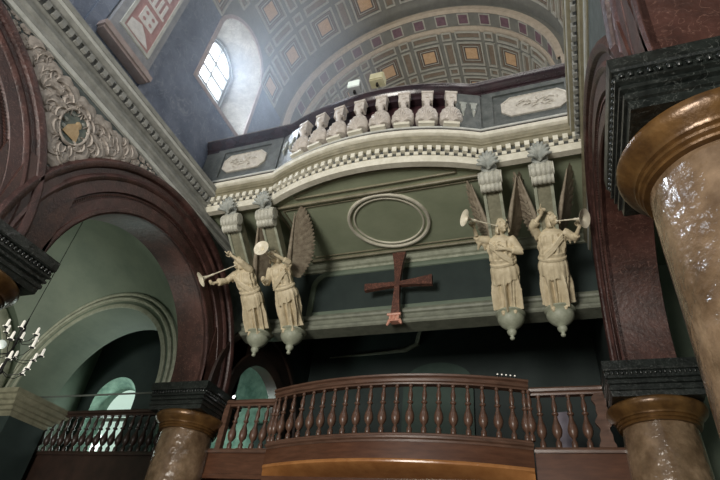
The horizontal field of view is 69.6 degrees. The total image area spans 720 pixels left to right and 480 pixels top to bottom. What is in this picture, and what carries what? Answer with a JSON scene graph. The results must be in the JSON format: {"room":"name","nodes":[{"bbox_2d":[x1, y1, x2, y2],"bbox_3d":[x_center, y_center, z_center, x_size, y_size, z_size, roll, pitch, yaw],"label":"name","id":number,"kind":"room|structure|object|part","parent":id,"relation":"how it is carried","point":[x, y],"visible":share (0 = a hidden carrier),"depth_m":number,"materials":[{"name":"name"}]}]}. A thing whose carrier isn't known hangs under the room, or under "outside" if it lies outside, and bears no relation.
{"room":"house of worship","nodes":[
{"label":"house of worship","id":0,"kind":"room"},
{"bbox_2d":[0,305,103,450],"bbox_3d":[-10.549,0.846,7.457,0.600,8.800,16.900,-8,-40,19],"label":"wall","id":1,"kind":"structure","parent":0,"point":[76,384],"depth_m":14.10,"materials":[{"name":"green paint"}]},
{"bbox_2d":[0,308,12,387],"bbox_3d":[-8.856,1.470,11.106,0.080,2.000,4.000,-8,-40,19],"label":"trim","id":2,"kind":"structure","parent":1,"relation":"attached to","point":[4,316],"depth_m":12.17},
{"bbox_2d":[10,296,177,402],"bbox_3d":[-5.707,2.279,12.719,4.950,3.310,1.120,-8,-40,19],"label":"arch","id":3,"kind":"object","parent":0,"point":[68,351],"depth_m":12.86,"materials":[{"name":"green paint"}]},
{"bbox_2d":[4,293,177,387],"bbox_3d":[-6.026,2.326,12.001,4.600,2.300,0.078,-8,-40,19],"label":"trim","id":4,"kind":"structure","parent":3,"relation":"attached to","point":[167,328],"depth_m":12.37,"materials":[{"name":"beige paint"}]},
{"bbox_2d":[39,392,151,397],"bbox_3d":[-5.977,3.535,11.817,4.300,0.044,0.044,-8,-40,19],"label":"rod","id":5,"kind":"object","parent":3,"relation":"attached to","point":[135,392],"visible":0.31,"depth_m":11.80,"materials":[{"name":"grey metal"}]},
{"bbox_2d":[13,219,177,362],"bbox_3d":[-6.626,0.687,10.740,4.840,3.237,4.300,-8,-40,19],"label":"wall","id":6,"kind":"structure","parent":0,"point":[103,259],"depth_m":12.60,"materials":[{"name":"green paint"}]},
{"bbox_2d":[0,222,82,378],"bbox_3d":[-6.389,0.997,10.529,1.035,3.720,1.035,-25,-48,35],"label":"chandelier","id":7,"kind":"object","parent":6,"relation":"hanging from","point":[3,343],"visible":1,"depth_m":9.76,"materials":[{"name":"black metal"}]},
{"bbox_3d":[-6.589,1.917,9.516,0.170,0.157,0.166,-8,-40,19],"label":"glass globe","id":8,"kind":"part","parent":7,"relation":"part of","materials":[{"name":"white glass"}]},
{"bbox_3d":[-6.516,1.998,9.759,0.100,1.180,0.100,-8,-40,19],"label":"stem","id":9,"kind":"part","parent":7,"relation":"part of","materials":[{"name":"black metal"}]},
{"bbox_3d":[-6.288,2.206,9.747,0.548,0.180,0.086,20,-39,-17],"label":"arm","id":10,"kind":"part","parent":7,"relation":"part of","materials":[{"name":"black metal"}]},
{"bbox_3d":[-6.331,0.535,10.883,0.012,2.550,0.014,2,-38,7],"label":"cord","id":11,"kind":"part","parent":7,"relation":"part of","materials":[{"name":"black metal"}]},
{"bbox_2d":[59,330,160,450],"bbox_3d":[-6.162,5.625,12.785,4.000,8.600,0.100,-8,-40,19],"label":"wall","id":12,"kind":"structure","parent":0,"point":[135,356],"depth_m":14.55,"materials":[{"name":"green paint"}]},
{"bbox_2d":[73,377,134,450],"bbox_3d":[-6.671,4.928,13.834,1.440,2.470,0.450,-8,-40,19],"label":"window","id":13,"kind":"structure","parent":12,"relation":"in","point":[121,384],"depth_m":14.39,"materials":[{"name":"green glass"}]},
{"bbox_3d":[-6.606,5.141,13.937,1.152,2.272,0.001,-8,-40,19],"label":"glass","id":14,"kind":"part","parent":13,"relation":"part of","materials":[{"name":"clear glass"}]},
{"bbox_2d":[2,0,314,447],"bbox_3d":[-5.030,0.826,6.686,0.740,9.000,19.400,-8,-40,19],"label":"wall","id":15,"kind":"structure","parent":0,"point":[227,262],"depth_m":11.85,"materials":[{"name":"teal stone"}]},
{"bbox_2d":[0,0,47,236],"bbox_3d":[-5.760,-2.789,5.854,0.825,2.971,5.940,-8,-40,19],"label":"arch","id":16,"kind":"object","parent":15,"relation":"attached to","point":[22,112],"visible":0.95,"depth_m":7.25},
{"bbox_2d":[0,152,62,238],"bbox_3d":[-4.729,-0.547,7.216,0.235,1.290,0.600,-8,-40,19],"label":"trim","id":17,"kind":"structure","parent":15,"relation":"attached to","point":[15,182],"depth_m":7.25,"materials":[{"name":"brown wood"}]},
{"bbox_2d":[0,139,74,250],"bbox_3d":[-4.992,-0.492,7.290,0.720,1.260,1.240,-8,-40,19],"label":"trim","id":18,"kind":"structure","parent":15,"relation":"attached to","point":[42,234],"depth_m":7.41,"materials":[{"name":"brown wood"}]},
{"bbox_2d":[4,4,158,176],"bbox_3d":[-4.471,-1.720,8.068,0.063,1.574,3.733,-8,-40,19],"label":"relief","id":19,"kind":"object","parent":15,"relation":"attached to","point":[70,118],"visible":0.94,"depth_m":8.02,"materials":[{"name":"stone"}]},
{"bbox_3d":[-4.469,-1.765,8.104,0.045,0.700,0.560,-8,-40,19],"label":"medallion frame","id":20,"kind":"part","parent":19,"relation":"part of","materials":[{"name":"stone"}]},
{"bbox_2d":[0,158,233,392],"bbox_3d":[-3.990,0.433,9.754,0.825,2.971,5.940,-8,-40,19],"label":"arch","id":21,"kind":"object","parent":15,"relation":"attached to","point":[127,196],"visible":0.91,"depth_m":10.13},
{"bbox_2d":[197,227,270,335],"bbox_3d":[-2.493,0.805,11.209,1.284,2.181,1.760,-4,-39,15],"label":"angel statue","id":22,"kind":"object","parent":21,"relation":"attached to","point":[254,314],"visible":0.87,"depth_m":10.94,"materials":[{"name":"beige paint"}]},
{"bbox_2d":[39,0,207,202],"bbox_3d":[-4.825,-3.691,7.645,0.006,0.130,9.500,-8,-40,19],"label":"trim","id":23,"kind":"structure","parent":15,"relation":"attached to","point":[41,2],"depth_m":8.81,"materials":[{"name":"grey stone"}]},
{"bbox_2d":[3,0,260,282],"bbox_3d":[-5.346,-3.602,7.739,1.321,0.900,15.400,-8,-40,19],"label":"trim","id":24,"kind":"structure","parent":15,"relation":"attached to","point":[32,9],"depth_m":8.95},
{"bbox_2d":[201,327,245,394],"bbox_3d":[-3.222,2.730,11.190,0.720,1.260,1.240,-8,-40,19],"label":"trim","id":25,"kind":"structure","parent":15,"relation":"attached to","point":[211,359],"depth_m":10.71,"materials":[{"name":"red stone"}]},
{"bbox_2d":[208,332,297,437],"bbox_3d":[-2.413,3.290,12.601,0.350,2.050,4.100,-8,-40,19],"label":"arch","id":26,"kind":"object","parent":15,"relation":"attached to","point":[271,362],"visible":0.59,"depth_m":12.89,"materials":[{"name":"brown paint"}]},
{"bbox_2d":[69,0,280,168],"bbox_3d":[-5.209,-6.134,9.493,0.001,5.350,15.000,-8,-40,19],"label":"wall","id":27,"kind":"structure","parent":0,"point":[174,92],"depth_m":12.14,"materials":[{"name":"paint"}]},
{"bbox_2d":[84,0,197,94],"bbox_3d":[-4.409,-5.008,11.073,0.300,5.550,1.680,-8,-40,19],"label":"pilaster","id":28,"kind":"object","parent":27,"relation":"attached to","point":[141,34],"visible":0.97,"depth_m":10.43,"materials":[{"name":"grey paint"}]},
{"bbox_3d":[-4.571,-3.637,10.055,0.300,0.300,1.340,-8,-40,19],"label":"moulding","id":29,"kind":"part","parent":28,"relation":"part of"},
{"bbox_3d":[-4.315,-5.168,11.204,0.035,3.120,0.840,-8,-40,19],"label":"panel frame","id":30,"kind":"part","parent":28,"relation":"part of","materials":[{"name":"beige paint"}]},
{"bbox_3d":[-4.324,-5.167,11.207,0.015,2.980,0.700,-8,-40,19],"label":"red panel","id":31,"kind":"part","parent":28,"relation":"part of","materials":[{"name":"red paint"}]},
{"bbox_2d":[193,14,263,135],"bbox_3d":[-3.736,-4.589,14.311,0.981,3.550,2.300,-8,-40,19],"label":"window","id":32,"kind":"structure","parent":27,"relation":"in","point":[236,103],"depth_m":14.93,"materials":[{"name":"paint"}]},
{"bbox_3d":[-4.204,-4.662,14.500,0.001,2.200,1.200,-8,-40,19],"label":"glass","id":33,"kind":"part","parent":32,"relation":"part of","materials":[{"name":"glass"}]},
{"bbox_3d":[-4.111,-4.666,14.462,0.100,2.420,1.400,-8,-40,19],"label":"frame","id":34,"kind":"part","parent":32,"relation":"part of","materials":[{"name":"white metal"}]},
{"bbox_2d":[149,368,268,450],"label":"window","id":35,"kind":"structure","parent":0,"point":[251,385],"depth_m":13.68,"materials":[{"name":"green glass"}]},
{"bbox_2d":[212,0,563,118],"bbox_3d":[-0.714,-10.508,11.011,8.600,4.310,14.917,-8,-40,19],"label":"ceiling","id":36,"kind":"structure","parent":0,"point":[250,15],"depth_m":16.72,"materials":[{"name":"grey paint"}]},
{"bbox_2d":[281,4,563,122],"bbox_3d":[1.878,-5.940,16.781,9.200,4.600,0.920,-8,-40,19],"label":"arch","id":37,"kind":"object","parent":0,"point":[526,27],"depth_m":17.32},
{"bbox_2d":[260,243,597,319],"bbox_3d":[1.056,0.965,11.470,8.580,2.200,0.250,-8,-40,19],"label":"wall","id":38,"kind":"structure","parent":0,"point":[467,279],"depth_m":11.10,"materials":[{"name":"green paint"}]},
{"bbox_2d":[306,253,491,315],"bbox_3d":[0.940,0.992,11.294,4.510,1.220,0.050,-8,-40,19],"label":"trim","id":39,"kind":"structure","parent":38,"relation":"attached to","point":[318,279],"depth_m":11.42,"materials":[{"name":"green paint"}]},
{"bbox_2d":[238,290,602,343],"bbox_3d":[0.886,1.618,10.715,7.680,0.420,0.435,-8,-40,19],"label":"beam","id":40,"kind":"structure","parent":38,"relation":"attached to","point":[587,305],"depth_m":10.42,"materials":[{"name":"paint"}]},
{"bbox_2d":[364,251,432,325],"bbox_3d":[0.777,0.985,10.769,1.466,1.798,0.190,-8,-40,19],"label":"cross","id":41,"kind":"object","parent":40,"relation":"on","point":[399,258],"visible":1,"depth_m":10.76,"materials":[{"name":"brown wood"}]},
{"bbox_2d":[293,230,585,276],"bbox_3d":[1.029,0.392,11.619,7.580,0.180,0.240,-8,-40,19],"label":"trim","id":42,"kind":"structure","parent":38,"relation":"attached to","point":[527,243],"depth_m":11.54,"materials":[{"name":"green paint"}]},
{"bbox_2d":[311,31,549,111],"bbox_3d":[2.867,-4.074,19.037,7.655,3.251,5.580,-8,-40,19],"label":"ceiling","id":43,"kind":"structure","parent":0,"point":[472,52],"depth_m":18.17,"materials":[{"name":"grey paint"}]},
{"bbox_2d":[300,320,600,473],"bbox_3d":[2.037,4.207,13.053,8.380,5.200,0.200,-8,-40,19],"label":"wall","id":44,"kind":"structure","parent":0,"point":[539,354],"depth_m":13.36,"materials":[{"name":"green paint"}]},
{"bbox_2d":[330,331,421,357],"bbox_3d":[0.436,2.973,14.593,2.704,0.638,0.255,-8,-40,19],"label":"conduit","id":45,"kind":"object","parent":44,"relation":"attached to","point":[419,334],"visible":0.98,"depth_m":14.24,"materials":[{"name":"black metal"}]},
{"bbox_2d":[401,363,475,435],"bbox_3d":[1.882,4.629,12.555,1.800,3.500,0.120,-8,-40,19],"label":"arch panel","id":46,"kind":"object","parent":44,"relation":"attached to","point":[446,368],"visible":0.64,"depth_m":12.90,"materials":[{"name":"green paint"}]},
{"bbox_2d":[315,319,588,339],"bbox_3d":[1.662,1.390,13.077,8.380,0.200,3.400,-8,-40,19],"label":"ceiling","id":47,"kind":"structure","parent":0,"point":[581,319],"depth_m":14.28,"materials":[{"name":"green paint"}]},
{"bbox_2d":[588,0,624,447],"bbox_3d":[2.979,-1.813,5.231,0.740,5.000,19.400,-8,-40,19],"label":"wall","id":48,"kind":"structure","parent":0,"point":[597,325],"depth_m":9.78,"materials":[{"name":"green paint"}]},
{"bbox_2d":[570,0,579,138],"bbox_3d":[2.102,-4.617,5.293,0.070,0.115,9.540,-8,-40,19],"label":"trim","id":49,"kind":"structure","parent":48,"relation":"attached to","point":[573,17],"depth_m":7.70,"materials":[{"name":"grey stone"}]},
{"bbox_2d":[562,0,654,250],"bbox_3d":[2.593,-4.681,5.027,1.321,0.900,15.400,-8,-40,19],"label":"trim","id":50,"kind":"structure","parent":48,"relation":"attached to","point":[579,3],"depth_m":7.71,"materials":[{"name":"grey stone"}]},
{"bbox_2d":[607,293,621,359],"bbox_3d":[4.569,1.672,8.529,0.720,1.260,1.240,-8,-40,19],"label":"trim","id":51,"kind":"structure","parent":48,"relation":"attached to","point":[615,334],"depth_m":8.26,"materials":[{"name":"red stone"}]},
{"bbox_2d":[611,14,631,55],"bbox_3d":[2.540,-1.535,4.733,0.235,1.290,0.600,-8,-40,19],"label":"trim","id":52,"kind":"structure","parent":48,"relation":"attached to","point":[626,51],"depth_m":4.68,"materials":[{"name":"red stone"}]},
{"bbox_2d":[583,35,676,360],"bbox_3d":[3.739,-0.617,7.114,0.825,2.971,5.940,-8,-40,19],"label":"arch","id":53,"kind":"object","parent":48,"relation":"attached to","point":[624,247],"visible":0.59,"depth_m":8.02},
{"bbox_3d":[3.439,-0.577,7.216,0.185,2.970,5.940,-8,-40,19],"label":"archivolt moulding","id":54,"kind":"part","parent":53,"relation":"part of","materials":[{"name":"wood"}]},
{"bbox_2d":[622,0,646,53],"bbox_3d":[2.798,-1.551,4.629,0.720,1.260,1.240,-8,-40,19],"label":"trim","id":55,"kind":"structure","parent":48,"relation":"attached to","point":[638,46],"depth_m":4.34,"materials":[{"name":"red stone"}]},
{"bbox_2d":[600,0,719,58],"bbox_3d":[1.969,-3.840,3.213,0.825,2.971,5.940,-8,-40,19],"label":"arch","id":56,"kind":"object","parent":48,"relation":"attached to","point":[660,23],"visible":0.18,"depth_m":4.01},
{"bbox_3d":[1.669,-3.800,3.316,0.185,2.970,5.940,-8,-40,19],"label":"archivolt moulding","id":57,"kind":"part","parent":56,"relation":"part of","materials":[{"name":"stone"}]},
{"bbox_2d":[655,226,666,264],"bbox_3d":[4.928,-4.624,4.881,3.500,0.200,16.800,-8,-40,19],"label":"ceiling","id":58,"kind":"structure","parent":0,"point":[661,259],"depth_m":10.83,"materials":[{"name":"green paint"}]},
{"bbox_2d":[658,264,719,479],"bbox_3d":[4.508,-1.310,2.335,3.500,9.000,16.800,-8,-40,19],"label":"wall","id":59,"kind":"structure","parent":0,"point":[682,344],"depth_m":10.10,"materials":[{"name":"green paint"}]},
{"bbox_3d":[1.068,5.108,10.138,9.600,0.150,3.600,-8,-40,19],"label":"floor","id":60,"kind":"structure","parent":0,"visible":0},
{"bbox_2d":[201,398,277,479],"bbox_3d":[-2.351,3.860,10.109,1.360,1.500,0.160,-8,-40,19],"label":"balustrade","id":61,"kind":"object","parent":60,"relation":"on","point":[228,463],"visible":1,"depth_m":9.96,"materials":[{"name":"brown wood"}]},
{"bbox_3d":[-2.727,3.753,10.361,0.120,0.900,0.110,-8,-40,19],"label":"square post","id":62,"kind":"part","parent":61,"relation":"part of","materials":[{"name":"brown wood"}]},
{"bbox_3d":[-2.373,4.063,9.964,1.360,0.080,0.140,-8,-40,19],"label":"rail","id":63,"kind":"part","parent":61,"relation":"part of","materials":[{"name":"brown wood"}]},
{"bbox_3d":[-2.281,3.323,10.528,1.360,0.130,0.150,-8,-40,19],"label":"handrail","id":64,"kind":"part","parent":61,"relation":"part of","materials":[{"name":"brown wood"}]},
{"bbox_2d":[557,412,572,446],"bbox_3d":[3.589,3.661,8.986,0.400,1.240,0.450,-8,-40,19],"label":"covered chair","id":65,"kind":"object","parent":60,"relation":"on","point":[563,419],"visible":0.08,"depth_m":9.02,"materials":[{"name":"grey fabric"}]},
{"bbox_2d":[528,385,630,479],"bbox_3d":[3.611,3.034,8.085,1.740,1.540,0.160,-8,-40,19],"label":"balustrade","id":66,"kind":"object","parent":60,"relation":"on","point":[606,462],"visible":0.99,"depth_m":8.03,"materials":[{"name":"brown wood"}]},
{"bbox_3d":[3.683,2.481,8.516,1.740,0.130,0.150,-8,-40,19],"label":"handrail","id":67,"kind":"part","parent":66,"relation":"part of","materials":[{"name":"brown wood"}]},
{"bbox_3d":[3.590,3.238,7.941,1.740,0.080,0.140,-8,-40,19],"label":"rail","id":68,"kind":"part","parent":66,"relation":"part of","materials":[{"name":"brown wood"}]},
{"bbox_3d":[3.827,2.828,8.144,0.258,0.860,0.080,-8,-40,19],"label":"scalloped post","id":69,"kind":"part","parent":66,"relation":"part of","materials":[{"name":"brown wood"}]},
{"bbox_3d":[-3.749,2.538,1.116,19.600,0.200,26.200,-8,-40,19],"label":"floor","id":70,"kind":"structure","parent":0,"visible":0},
{"bbox_2d":[0,218,60,309],"bbox_3d":[-5.277,2.104,5.330,1.480,5.290,1.480,-8,-40,19],"label":"marble column","id":71,"kind":"structure","parent":70,"relation":"on","point":[24,267],"depth_m":6.70,"materials":[{"name":"black stone"}]},
{"bbox_3d":[-5.032,0.167,6.818,1.336,0.052,1.336,-8,-40,19],"label":"egg moulding","id":72,"kind":"part","parent":71,"relation":"part of","materials":[{"name":"black stone"}]},
{"bbox_2d":[0,387,68,479],"bbox_3d":[-8.203,5.939,10.801,1.360,5.290,1.720,-8,-40,19],"label":"pier","id":73,"kind":"object","parent":70,"relation":"on","point":[24,415],"visible":0.97,"depth_m":11.73,"materials":[{"name":"paint"}]},
{"bbox_2d":[21,409,159,479],"bbox_3d":[-6.037,4.816,11.679,4.550,1.960,0.160,-8,-40,19],"label":"balustrade","id":74,"kind":"object","parent":73,"relation":"attached to","point":[49,464],"visible":0.73,"depth_m":11.72,"materials":[{"name":"brown wood"}]},
{"bbox_3d":[-6.033,4.822,11.687,4.550,0.080,0.140,-8,-40,19],"label":"rail","id":75,"kind":"part","parent":74,"relation":"part of","materials":[{"name":"brown wood"}]},
{"bbox_3d":[-5.944,4.097,12.238,4.550,0.130,0.150,-8,-40,19],"label":"handrail","id":76,"kind":"part","parent":74,"relation":"part of","materials":[{"name":"brown wood"}]},
{"bbox_2d":[144,380,241,479],"bbox_3d":[-3.632,5.317,9.239,1.480,5.290,1.480,-8,-40,19],"label":"marble column","id":77,"kind":"structure","parent":70,"relation":"on","point":[189,414],"depth_m":9.98,"materials":[{"name":"brown stone"}]},
{"bbox_3d":[-3.387,3.381,10.728,1.336,0.052,1.336,-8,-40,19],"label":"egg moulding","id":78,"kind":"part","parent":77,"relation":"part of","materials":[{"name":"black stone"}]},
{"bbox_2d":[600,357,715,479],"bbox_3d":[4.247,4.247,6.548,1.480,5.290,1.480,-8,-40,19],"label":"marble column","id":79,"kind":"structure","parent":70,"relation":"on","point":[658,409],"depth_m":7.32,"materials":[{"name":"brown stone"}]},
{"bbox_3d":[4.492,2.310,8.036,1.336,0.052,1.336,-8,-40,19],"label":"egg moulding","id":80,"kind":"part","parent":79,"relation":"part of","materials":[{"name":"black stone"}]},
{"bbox_2d":[604,36,719,437],"bbox_3d":[2.477,1.024,2.647,1.480,5.290,1.480,-8,-40,19],"label":"marble column","id":81,"kind":"structure","parent":70,"relation":"on","point":[662,152],"depth_m":3.58,"materials":[{"name":"brown stone"}]},
{"bbox_3d":[2.722,-0.912,4.136,1.336,0.052,1.336,-8,-40,19],"label":"egg moulding","id":82,"kind":"part","parent":81,"relation":"part of","materials":[{"name":"black stone"}]},
{"bbox_3d":[2.220,1.992,14.594,8.500,0.400,5.300,-8,-40,19],"label":"floor","id":83,"kind":"structure","parent":0,"visible":0},
{"bbox_2d":[202,63,582,263],"bbox_3d":[0.812,-1.141,11.467,8.702,2.250,3.949,-8,-40,19],"label":"gallery","id":84,"kind":"object","parent":83,"relation":"attached to","point":[384,171],"visible":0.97,"depth_m":10.17,"materials":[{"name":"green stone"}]},
{"bbox_3d":[-2.645,-1.677,11.794,2.100,1.020,0.260,-8,-40,19],"label":"parapet panel","id":85,"kind":"part","parent":84,"relation":"part of","materials":[{"name":"grey stone"}]},
{"bbox_2d":[218,197,272,340],"bbox_3d":[-2.406,0.690,11.084,0.400,2.089,2.591,-8,-40,19],"label":"strut","id":86,"kind":"object","parent":84,"relation":"attached to","point":[232,223],"visible":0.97,"depth_m":10.78,"materials":[{"name":"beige stone"}]},
{"bbox_2d":[246,328,270,356],"bbox_3d":[-2.213,2.233,11.033,0.530,0.545,0.530,-8,-40,19],"label":"corbel","id":87,"kind":"object","parent":86,"relation":"attached to","point":[256,341],"visible":0.94,"depth_m":10.96,"materials":[{"name":"beige stone"}]},
{"bbox_2d":[252,190,306,337],"bbox_3d":[-1.636,0.585,10.821,0.400,2.089,2.591,-8,-40,19],"label":"strut","id":88,"kind":"object","parent":84,"relation":"attached to","point":[266,217],"visible":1,"depth_m":10.49,"materials":[{"name":"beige stone"}]},
{"bbox_2d":[280,325,304,354],"bbox_3d":[-1.444,2.129,10.770,0.530,0.545,0.530,-8,-40,19],"label":"corbel","id":89,"kind":"object","parent":88,"relation":"attached to","point":[290,338],"visible":0.93,"depth_m":10.69,"materials":[{"name":"stone"}]},
{"bbox_2d":[254,206,314,332],"bbox_3d":[-1.455,0.650,10.816,1.094,2.156,1.824,-6,-39,16],"label":"angel statue","id":90,"kind":"object","parent":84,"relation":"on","point":[288,304],"visible":0.96,"depth_m":10.70,"materials":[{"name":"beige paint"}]},
{"bbox_2d":[279,117,291,125],"bbox_3d":[-2.782,-1.450,15.187,0.930,5.350,0.920,-8,-40,19],"label":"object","id":91,"kind":"structure","parent":84,"relation":"attached to","point":[286,120],"depth_m":16.29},
{"bbox_2d":[347,79,362,95],"bbox_3d":[-0.109,-3.217,11.005,0.280,0.300,0.225,-8,-40,19],"label":"floodlight","id":92,"kind":"object","parent":84,"relation":"attached to","point":[355,87],"visible":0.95,"depth_m":10.95,"materials":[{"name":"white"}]},
{"bbox_3d":[0.494,-0.506,10.598,4.360,0.050,2.520,-8,-40,19],"label":"soffit moulding","id":93,"kind":"part","parent":84,"relation":"part of","materials":[{"name":"green paint"}]},
{"bbox_2d":[369,72,385,88],"bbox_3d":[0.363,-3.313,10.801,0.300,0.300,0.225,-8,-40,19],"label":"floodlight","id":94,"kind":"object","parent":84,"relation":"attached to","point":[376,80],"visible":1,"depth_m":10.75,"materials":[{"name":"beige metal"}]},
{"bbox_3d":[0.386,-2.745,10.985,8.620,0.290,0.780,-8,-40,19],"label":"handrail","id":95,"kind":"part","parent":84,"relation":"part of","materials":[{"name":"beige stone"}]},
{"bbox_3d":[0.218,-1.411,9.965,8.620,0.415,0.910,-8,-40,19],"label":"cornice","id":96,"kind":"part","parent":84,"relation":"part of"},
{"bbox_2d":[476,150,507,237],"bbox_3d":[2.540,0.017,9.395,0.400,2.089,2.591,-8,-40,19],"label":"strut","id":97,"kind":"object","parent":84,"relation":"attached to","point":[490,180],"visible":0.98,"depth_m":9.03,"materials":[{"name":"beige stone"}]},
{"bbox_2d":[496,307,525,339],"bbox_3d":[2.733,1.561,9.344,0.530,0.545,0.530,-8,-40,19],"label":"corbel","id":98,"kind":"object","parent":97,"relation":"attached to","point":[511,322],"visible":1,"depth_m":9.27,"materials":[{"name":"stone"}]},
{"bbox_2d":[460,171,524,315],"bbox_3d":[2.450,0.110,9.467,1.186,2.152,1.817,-2,-38,11],"label":"angel statue","id":99,"kind":"object","parent":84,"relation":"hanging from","point":[502,250],"visible":0.99,"depth_m":9.28,"materials":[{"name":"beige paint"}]},
{"bbox_3d":[3.390,-2.497,9.732,2.200,1.020,0.260,-8,-40,19],"label":"parapet panel","id":100,"kind":"part","parent":84,"relation":"part of","materials":[{"name":"grey stone"}]},
{"bbox_2d":[527,141,558,231],"bbox_3d":[3.338,-0.091,9.122,0.400,2.089,2.591,-8,-40,19],"label":"strut","id":101,"kind":"object","parent":84,"relation":"attached to","point":[541,170],"visible":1,"depth_m":8.75,"materials":[{"name":"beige stone"}]},
{"bbox_2d":[544,302,575,336],"bbox_3d":[3.531,1.453,9.071,0.530,0.545,0.530,-8,-40,19],"label":"corbel","id":102,"kind":"object","parent":101,"relation":"attached to","point":[561,318],"visible":0.98,"depth_m":9.00,"materials":[{"name":"stone"}]},
{"bbox_2d":[512,162,589,311],"bbox_3d":[3.441,0.016,9.182,1.166,2.152,1.765,-8,-40,18],"label":"angel statue","id":103,"kind":"object","parent":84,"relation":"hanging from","point":[556,283],"visible":0.97,"depth_m":9.00,"materials":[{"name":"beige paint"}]},
{"bbox_2d":[560,54,564,62],"bbox_3d":[5.637,-2.594,12.310,0.930,5.350,0.920,-8,-40,19],"label":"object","id":104,"kind":"structure","parent":84,"relation":"attached to","point":[561,55],"depth_m":13.64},
{"bbox_3d":[0.501,5.970,8.137,9.600,3.750,0.150,-8,-40,19],"label":"wall","id":105,"kind":"structure","parent":0,"visible":0},
{"bbox_2d":[261,373,535,479],"bbox_3d":[0.571,3.510,9.172,4.927,1.800,1.455,-8,-40,19],"label":"balcony","id":106,"kind":"object","parent":105,"relation":"attached to","point":[380,455],"visible":1,"depth_m":8.66,"materials":[{"name":"brown wood"}]},
{"bbox_3d":[0.445,3.467,8.843,4.820,0.145,0.792,-8,-40,19],"label":"rail","id":107,"kind":"part","parent":106,"relation":"part of","materials":[{"name":"brown wood"}]},
{"bbox_3d":[0.517,2.636,9.384,4.839,0.175,0.678,-8,-40,19],"label":"handrail","id":108,"kind":"part","parent":106,"relation":"part of","materials":[{"name":"brown wood"}]}
]}

